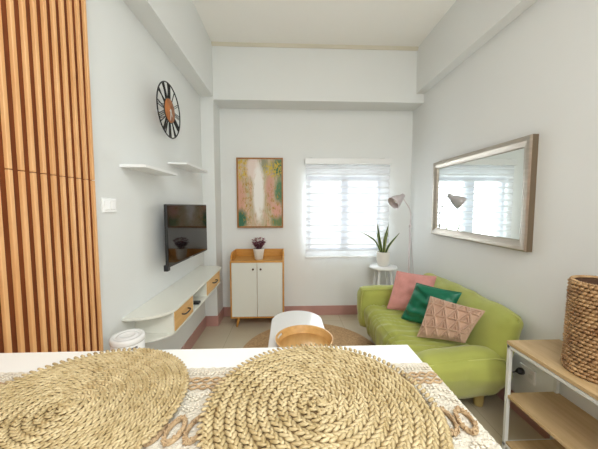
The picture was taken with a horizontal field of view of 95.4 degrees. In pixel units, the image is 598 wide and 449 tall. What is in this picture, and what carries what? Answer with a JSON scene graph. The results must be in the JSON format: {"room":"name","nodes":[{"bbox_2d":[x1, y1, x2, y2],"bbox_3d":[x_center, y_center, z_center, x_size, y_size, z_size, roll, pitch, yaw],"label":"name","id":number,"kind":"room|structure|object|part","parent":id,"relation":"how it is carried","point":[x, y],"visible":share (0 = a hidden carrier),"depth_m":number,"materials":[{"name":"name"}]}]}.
{"room":"living room","nodes":[
{"label":"living room","id":0,"kind":"room"},
{"bbox_2d":[86,0,204,350],"bbox_3d":[-0.973,-0.199,0.352,0.120,2.950,5.847,0,4,-2],"label":"wall","id":1,"kind":"structure","parent":0,"point":[127,66],"depth_m":1.59,"materials":[{"name":"paint"}]},
{"bbox_2d":[0,0,102,352],"bbox_3d":[-0.892,0.068,0.326,0.036,2.420,1.812,0,4,-2],"label":"wood panel","id":2,"kind":"object","parent":1,"relation":"attached to","point":[50,293],"visible":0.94,"depth_m":0.98,"materials":[{"name":"brown wood"}]},
{"bbox_2d":[101,198,116,212],"bbox_3d":[-0.947,-0.096,1.360,0.012,0.070,0.110,0,4,-2],"label":"switch plate","id":3,"kind":"object","parent":1,"relation":"attached to","point":[107,204],"visible":1,"depth_m":1.34,"materials":[{"name":"white plastic"}]},
{"bbox_2d":[120,164,177,175],"bbox_3d":[-0.897,-0.329,1.664,0.137,0.016,0.425,0,4,-2],"label":"floating shelf","id":4,"kind":"object","parent":1,"relation":"attached to","point":[144,168],"visible":1,"depth_m":1.58,"materials":[{"name":"white laminate"}]},
{"bbox_2d":[123,0,212,96],"bbox_3d":[-0.842,-1.397,0.127,0.130,0.530,5.310,0,4,-2],"label":"beam","id":5,"kind":"structure","parent":1,"relation":"attached to","point":[177,27],"depth_m":2.04,"materials":[{"name":"paint"}]},
{"bbox_2d":[156,81,179,138],"bbox_3d":[-0.925,-0.778,1.861,0.100,0.366,0.366,0,4,-2],"label":"wall clock","id":6,"kind":"object","parent":1,"relation":"attached to","point":[169,112],"visible":1,"depth_m":1.84,"materials":[{"name":"black metal"}]},
{"bbox_2d":[122,266,220,342],"bbox_3d":[-0.854,0.539,2.122,0.256,0.154,1.303,0,4,-2],"label":"media console","id":7,"kind":"object","parent":1,"relation":"attached to","point":[163,315],"visible":0.97,"depth_m":1.74,"materials":[{"name":"white laminate"}]},
{"bbox_3d":[-0.751,0.565,1.764,0.022,0.120,0.304,0,4,-2],"label":"drawer","id":8,"kind":"part","parent":7,"relation":"part of","materials":[{"name":"brown wood"}]},
{"bbox_3d":[-0.779,0.517,2.458,0.022,0.120,0.412,0,4,-2],"label":"drawer","id":9,"kind":"part","parent":7,"relation":"part of","materials":[{"name":"brown wood"}]},
{"bbox_2d":[164,204,206,271],"bbox_3d":[-0.928,0.066,2.176,0.123,0.450,0.755,0,4,1],"label":"television","id":10,"kind":"object","parent":1,"relation":"attached to","point":[185,225],"visible":1,"depth_m":2.04,"materials":[{"name":"black glass"}]},
{"bbox_2d":[167,162,208,172],"bbox_3d":[-0.919,-0.477,2.303,0.145,0.016,0.550,0,4,-2],"label":"floating shelf","id":11,"kind":"object","parent":1,"relation":"attached to","point":[186,166],"visible":1,"depth_m":2.21,"materials":[{"name":"white laminate"}]},
{"bbox_2d":[181,316,205,348],"bbox_3d":[-0.976,1.100,2.162,0.012,0.112,1.580,0,4,-2],"label":"baseboard","id":12,"kind":"structure","parent":1,"relation":"attached to","point":[193,338],"depth_m":2.59,"materials":[{"name":"tile"}]},
{"bbox_2d":[200,97,222,315],"bbox_3d":[-0.954,-0.378,2.984,0.130,2.950,0.257,0,4,-2],"label":"column","id":13,"kind":"structure","parent":1,"relation":"attached to","point":[210,119],"depth_m":2.88,"materials":[{"name":"paint"}]},
{"bbox_2d":[206,307,223,325],"bbox_3d":[-0.948,1.038,3.074,0.142,0.112,0.269,0,4,-2],"label":"baseboard","id":14,"kind":"object","parent":13,"relation":"attached to","point":[210,320],"visible":0.89,"depth_m":2.94,"materials":[{"name":"tile"}]},
{"bbox_2d":[219,108,412,306],"bbox_3d":[0.143,-0.396,3.236,2.342,2.950,0.160,0,4,-2],"label":"wall","id":15,"kind":"structure","parent":0,"point":[293,136],"depth_m":3.15,"materials":[{"name":"paint"}]},
{"bbox_2d":[236,157,282,227],"bbox_3d":[-0.446,-0.360,3.117,0.526,0.796,0.034,0,4,-2],"label":"framed painting","id":16,"kind":"object","parent":15,"relation":"attached to","point":[259,180],"visible":1,"depth_m":3.11,"materials":[{"name":"brown wood"}]},
{"bbox_2d":[224,305,356,316],"bbox_3d":[0.217,1.026,3.249,2.200,0.112,0.012,0,4,-2],"label":"baseboard","id":17,"kind":"structure","parent":15,"relation":"attached to","point":[331,309],"depth_m":3.25,"materials":[{"name":"tile"}]},
{"bbox_2d":[212,46,423,110],"bbox_3d":[0.216,-1.575,2.950,2.212,0.558,0.257,0,4,-2],"label":"beam","id":18,"kind":"structure","parent":15,"relation":"attached to","point":[243,77],"depth_m":2.83,"materials":[{"name":"paint"}]},
{"bbox_2d":[211,42,417,50],"bbox_3d":[0.178,-1.829,2.791,2.125,0.030,0.022,0,4,-2],"label":"trim","id":19,"kind":"structure","parent":18,"relation":"attached to","point":[235,44],"depth_m":2.79,"materials":[{"name":"beige paint"}]},
{"bbox_2d":[305,157,391,257],"bbox_3d":[0.562,-0.185,3.143,0.994,1.153,0.087,0,4,-2],"label":"window blind","id":20,"kind":"object","parent":15,"relation":"attached to","point":[346,198],"visible":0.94,"depth_m":3.14,"materials":[{"name":"white fabric"}]},
{"bbox_3d":[0.563,0.379,3.176,0.982,0.022,0.024,0,4,-2],"label":"rail","id":21,"kind":"part","parent":20,"relation":"part of","materials":[{"name":"white plastic"}]},
{"bbox_2d":[192,0,455,46],"bbox_3d":[0.258,-1.724,0.298,2.582,0.100,5.847,0,4,-2],"label":"ceiling","id":22,"kind":"structure","parent":0,"point":[334,22],"depth_m":2.42,"materials":[{"name":"white paint"}]},
{"bbox_2d":[191,314,544,447],"bbox_3d":[0.258,1.319,0.505,2.582,0.100,5.847,0,4,-2],"label":"floor","id":23,"kind":"structure","parent":0,"point":[225,335],"depth_m":2.58,"materials":[{"name":"tile"}]},
{"bbox_2d":[109,329,144,350],"bbox_3d":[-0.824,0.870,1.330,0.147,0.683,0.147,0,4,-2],"label":"canister","id":24,"kind":"object","parent":23,"relation":"on","point":[131,338],"visible":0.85,"depth_m":1.28,"materials":[{"name":"white ceramic"}]},
{"bbox_2d":[0,345,421,372],"bbox_3d":[-0.283,0.809,0.263,1.155,0.950,0.877,0,4,-2],"label":"dining table","id":25,"kind":"object","parent":23,"relation":"on","point":[224,357],"visible":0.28,"depth_m":0.63,"materials":[{"name":"white wood"}]},
{"bbox_2d":[141,367,238,448],"bbox_3d":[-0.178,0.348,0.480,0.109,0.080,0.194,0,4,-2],"label":"table runner","id":26,"kind":"object","parent":25,"relation":"on","point":[179,430],"depth_m":0.45,"materials":[{"name":"beige fabric"}]},
{"bbox_2d":[0,347,189,448],"bbox_3d":[-0.384,0.305,0.459,0.372,0.010,0.372,0,4,-2],"label":"placemat","id":27,"kind":"object","parent":26,"relation":"on","point":[119,399],"visible":1,"depth_m":0.47,"materials":[{"name":"wicker"}]},
{"bbox_3d":[-0.282,0.314,0.413,1.129,0.011,0.059,0,4,-2],"label":"ring chain","id":28,"kind":"part","parent":26,"relation":"part of","materials":[{"name":"beige wicker"}]},
{"bbox_2d":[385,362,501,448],"bbox_3d":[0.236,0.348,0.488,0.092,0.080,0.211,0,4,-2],"label":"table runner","id":29,"kind":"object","parent":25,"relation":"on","point":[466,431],"depth_m":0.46,"materials":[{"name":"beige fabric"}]},
{"bbox_2d":[196,343,453,448],"bbox_3d":[0.036,0.304,0.464,0.405,0.010,0.406,0,4,-2],"label":"placemat","id":30,"kind":"object","parent":29,"relation":"on","point":[308,397],"visible":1,"depth_m":0.45,"materials":[{"name":"wicker"}]},
{"bbox_2d":[230,249,283,326],"bbox_3d":[-0.449,0.695,3.023,0.566,0.807,0.330,0,4,-2],"label":"base cabinet","id":31,"kind":"object","parent":23,"relation":"on","point":[256,286],"visible":0.94,"depth_m":2.88,"materials":[{"name":"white wood"}]},
{"bbox_3d":[-0.578,0.693,2.884,0.265,0.581,0.016,0,4,-2],"label":"door","id":32,"kind":"part","parent":31,"relation":"part of","materials":[{"name":"white laminate"}]},
{"bbox_3d":[-0.450,0.332,3.022,0.566,0.083,0.285,0,4,-2],"label":"gallery rail","id":33,"kind":"part","parent":31,"relation":"part of","materials":[{"name":"orange wood"}]},
{"bbox_2d":[252,237,264,259],"bbox_3d":[-0.434,0.259,2.949,0.175,0.239,0.176,0,4,-2],"label":"potted plant","id":34,"kind":"object","parent":31,"relation":"on","point":[259,251],"visible":1,"depth_m":2.91,"materials":[{"name":"red plant"}]},
{"bbox_3d":[-0.436,0.318,2.953,0.124,0.120,0.124,0,4,-2],"label":"pot","id":35,"kind":"part","parent":34,"relation":"part of","materials":[{"name":"white ceramic"}]},
{"bbox_3d":[-0.309,0.693,2.894,0.265,0.581,0.016,0,4,-2],"label":"door","id":36,"kind":"part","parent":31,"relation":"part of","materials":[{"name":"white laminate"}]},
{"bbox_2d":[268,311,324,347],"bbox_3d":[-0.005,0.966,1.864,0.390,0.421,0.905,0,4,-2],"label":"coffee table","id":37,"kind":"object","parent":23,"relation":"on","point":[286,319],"visible":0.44,"depth_m":2.08,"materials":[{"name":"white wood"}]},
{"bbox_2d":[275,325,332,346],"bbox_3d":[0.033,0.737,1.712,0.364,0.056,0.364,0,4,-2],"label":"round tray","id":38,"kind":"object","parent":37,"relation":"on","point":[297,334],"visible":0.66,"depth_m":1.80,"materials":[{"name":"brown wood"}]},
{"bbox_2d":[243,324,373,347],"bbox_3d":[0.102,1.136,2.389,1.256,0.009,1.256,0,4,-2],"label":"round rug","id":39,"kind":"object","parent":23,"relation":"on","point":[341,336],"visible":0.09,"depth_m":2.64,"materials":[{"name":"wicker"}]},
{"bbox_2d":[369,263,397,284],"bbox_3d":[0.933,0.776,3.030,0.298,0.642,0.298,0,4,-2],"label":"stool","id":40,"kind":"object","parent":23,"relation":"on","point":[390,267],"visible":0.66,"depth_m":2.94,"materials":[{"name":"white laminate"}]},
{"bbox_3d":[0.847,0.784,3.110,0.090,0.616,0.025,4,5,43],"label":"leg","id":41,"kind":"part","parent":40,"relation":"part of","materials":[{"name":"white laminate"}]},
{"bbox_3d":[0.853,0.795,2.944,0.025,0.616,0.090,4,5,43],"label":"leg","id":42,"kind":"part","parent":40,"relation":"part of","materials":[{"name":"white laminate"}]},
{"bbox_2d":[361,224,398,266],"bbox_3d":[0.867,0.218,2.985,0.449,0.477,0.148,-1,4,-10],"label":"potted plant","id":43,"kind":"object","parent":40,"relation":"on","point":[383,255],"visible":1,"depth_m":2.97,"materials":[{"name":"green plant"}]},
{"bbox_3d":[0.928,0.378,3.002,0.140,0.156,0.140,0,4,-2],"label":"pot","id":44,"kind":"part","parent":43,"relation":"part of","materials":[{"name":"white ceramic"}]},
{"bbox_3d":[0.933,0.470,3.009,0.298,0.029,0.298,0,4,-2],"label":"seat","id":45,"kind":"part","parent":40,"relation":"part of","materials":[{"name":"white laminate"}]},
{"bbox_3d":[1.019,0.795,2.951,0.090,0.616,0.025,4,5,43],"label":"leg","id":46,"kind":"part","parent":40,"relation":"part of","materials":[{"name":"white laminate"}]},
{"bbox_2d":[388,193,413,273],"bbox_3d":[1.089,0.393,2.854,0.349,1.429,0.216,0,4,-2],"label":"floor lamp","id":47,"kind":"object","parent":23,"relation":"on","point":[395,201],"visible":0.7,"depth_m":2.82,"materials":[{"name":"grey metal"}]},
{"bbox_3d":[1.002,-0.237,2.768,0.174,0.160,0.136,0,4,-2],"label":"lamp shade","id":48,"kind":"part","parent":47,"relation":"part of","materials":[{"name":"grey metal"}]},
{"bbox_2d":[357,273,523,406],"bbox_3d":[0.974,0.822,2.145,0.784,0.668,1.204,0,4,-2],"label":"sofa","id":49,"kind":"object","parent":23,"relation":"on","point":[475,368],"visible":0.55,"depth_m":1.71,"materials":[{"name":"fabric"}]},
{"bbox_3d":[0.867,0.792,2.643,0.607,0.410,0.182,0,4,-2],"label":"armrest","id":50,"kind":"part","parent":49,"relation":"part of","materials":[{"name":"fabric"}]},
{"bbox_2d":[387,271,436,310],"bbox_3d":[0.975,0.590,2.365,0.379,0.326,0.172,2,5,32],"label":"cushion","id":51,"kind":"object","parent":49,"relation":"on","point":[404,283],"visible":0.66,"depth_m":2.36,"materials":[{"name":"pink fabric"}]},
{"bbox_2d":[364,304,468,354],"bbox_3d":[0.901,0.904,2.148,0.596,0.297,0.962,0,4,-2],"label":"seat cushion","id":52,"kind":"object","parent":49,"relation":"on","point":[385,326],"depth_m":2.06,"materials":[{"name":"fabric"}]},
{"bbox_2d":[401,283,461,323],"bbox_3d":[0.994,0.625,2.075,0.160,0.295,0.408,-3,5,-41],"label":"cushion","id":53,"kind":"object","parent":49,"relation":"on","point":[415,311],"visible":0.59,"depth_m":2.09,"materials":[{"name":"fabric"}]},
{"bbox_2d":[417,296,484,342],"bbox_3d":[1.001,0.658,1.806,0.197,0.258,0.354,-3,5,-39],"label":"cushion","id":54,"kind":"object","parent":49,"relation":"on","point":[445,320],"visible":1,"depth_m":1.79,"materials":[{"name":"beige fabric"}]},
{"bbox_3d":[0.981,0.925,1.689,0.590,0.362,0.263,0,4,-2],"label":"armrest","id":55,"kind":"part","parent":49,"relation":"part of","materials":[{"name":"fabric"}]},
{"bbox_3d":[1.221,0.705,2.157,0.258,0.435,1.130,0,4,-2],"label":"backrest","id":56,"kind":"part","parent":49,"relation":"part of","materials":[{"name":"fabric"}]},
{"bbox_3d":[1.177,1.117,1.784,0.068,0.130,0.067,0,4,-2],"label":"leg","id":57,"kind":"part","parent":49,"relation":"part of","materials":[{"name":"brown wood"}]},
{"bbox_2d":[502,339,597,448],"bbox_3d":[1.253,0.940,0.925,0.286,0.598,1.059,0,4,-2],"label":"shelf unit","id":58,"kind":"object","parent":23,"relation":"on","point":[569,426],"visible":0.96,"depth_m":1.30,"materials":[{"name":"brown wood"}]},
{"bbox_3d":[1.101,0.915,1.437,0.018,0.580,0.018,0,4,-2],"label":"leg","id":59,"kind":"part","parent":58,"relation":"part of","materials":[{"name":"white metal"}]},
{"bbox_3d":[1.366,0.914,1.448,0.018,0.580,0.018,0,4,-2],"label":"leg","id":60,"kind":"part","parent":58,"relation":"part of","materials":[{"name":"white metal"}]},
{"bbox_2d":[560,275,597,383],"bbox_3d":[1.265,0.431,1.129,0.246,0.396,0.245,-1,4,-18],"label":"woven basket","id":61,"kind":"object","parent":58,"relation":"on","point":[579,353],"visible":1,"depth_m":1.11,"materials":[{"name":"brown wicker"}]},
{"bbox_2d":[409,0,597,419],"bbox_3d":[1.488,-0.206,0.451,0.120,2.950,5.847,0,4,-2],"label":"wall","id":62,"kind":"structure","parent":0,"point":[538,74],"depth_m":1.60,"materials":[{"name":"paint"}]},
{"bbox_2d":[416,0,537,93],"bbox_3d":[1.390,-1.435,0.214,0.087,0.465,5.310,0,4,-2],"label":"beam","id":63,"kind":"structure","parent":62,"relation":"attached to","point":[467,25],"depth_m":2.16,"materials":[{"name":"paint"}]},
{"bbox_2d":[431,134,538,251],"bbox_3d":[1.338,-0.215,2.122,0.044,0.687,1.072,0,4,-2],"label":"wall mirror","id":64,"kind":"object","parent":62,"relation":"attached to","point":[487,195],"visible":1,"depth_m":1.91,"materials":[{"name":"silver metal"}]},
{"bbox_2d":[437,148,523,239],"bbox_3d":[1.344,-0.215,2.122,0.008,0.559,0.944,0,4,-2],"label":"mirror glass","id":65,"kind":"object","parent":64,"relation":"attached to","point":[481,196],"depth_m":1.98,"materials":[{"name":"mirror"}]},
{"bbox_2d":[496,388,549,438],"bbox_3d":[1.423,1.212,0.519,0.012,0.112,5.555,0,4,-2],"label":"baseboard","id":66,"kind":"structure","parent":62,"relation":"attached to","point":[501,394],"depth_m":1.65,"materials":[{"name":"tile"}]},
{"bbox_2d":[519,362,535,385],"bbox_3d":[1.377,0.901,1.642,0.012,0.084,0.104,0,4,-2],"label":"wall socket","id":67,"kind":"object","parent":62,"relation":"attached to","point":[530,375],"visible":0.84,"depth_m":1.62,"materials":[{"name":"white plastic"}]},
{"bbox_2d":[512,367,524,374],"bbox_3d":[1.321,1.014,1.842,0.087,0.294,0.376,0,4,-2],"label":"power cord","id":68,"kind":"object","parent":67,"relation":"attached to","point":[518,370],"visible":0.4,"depth_m":1.66,"materials":[{"name":"black plastic"}]}
]}

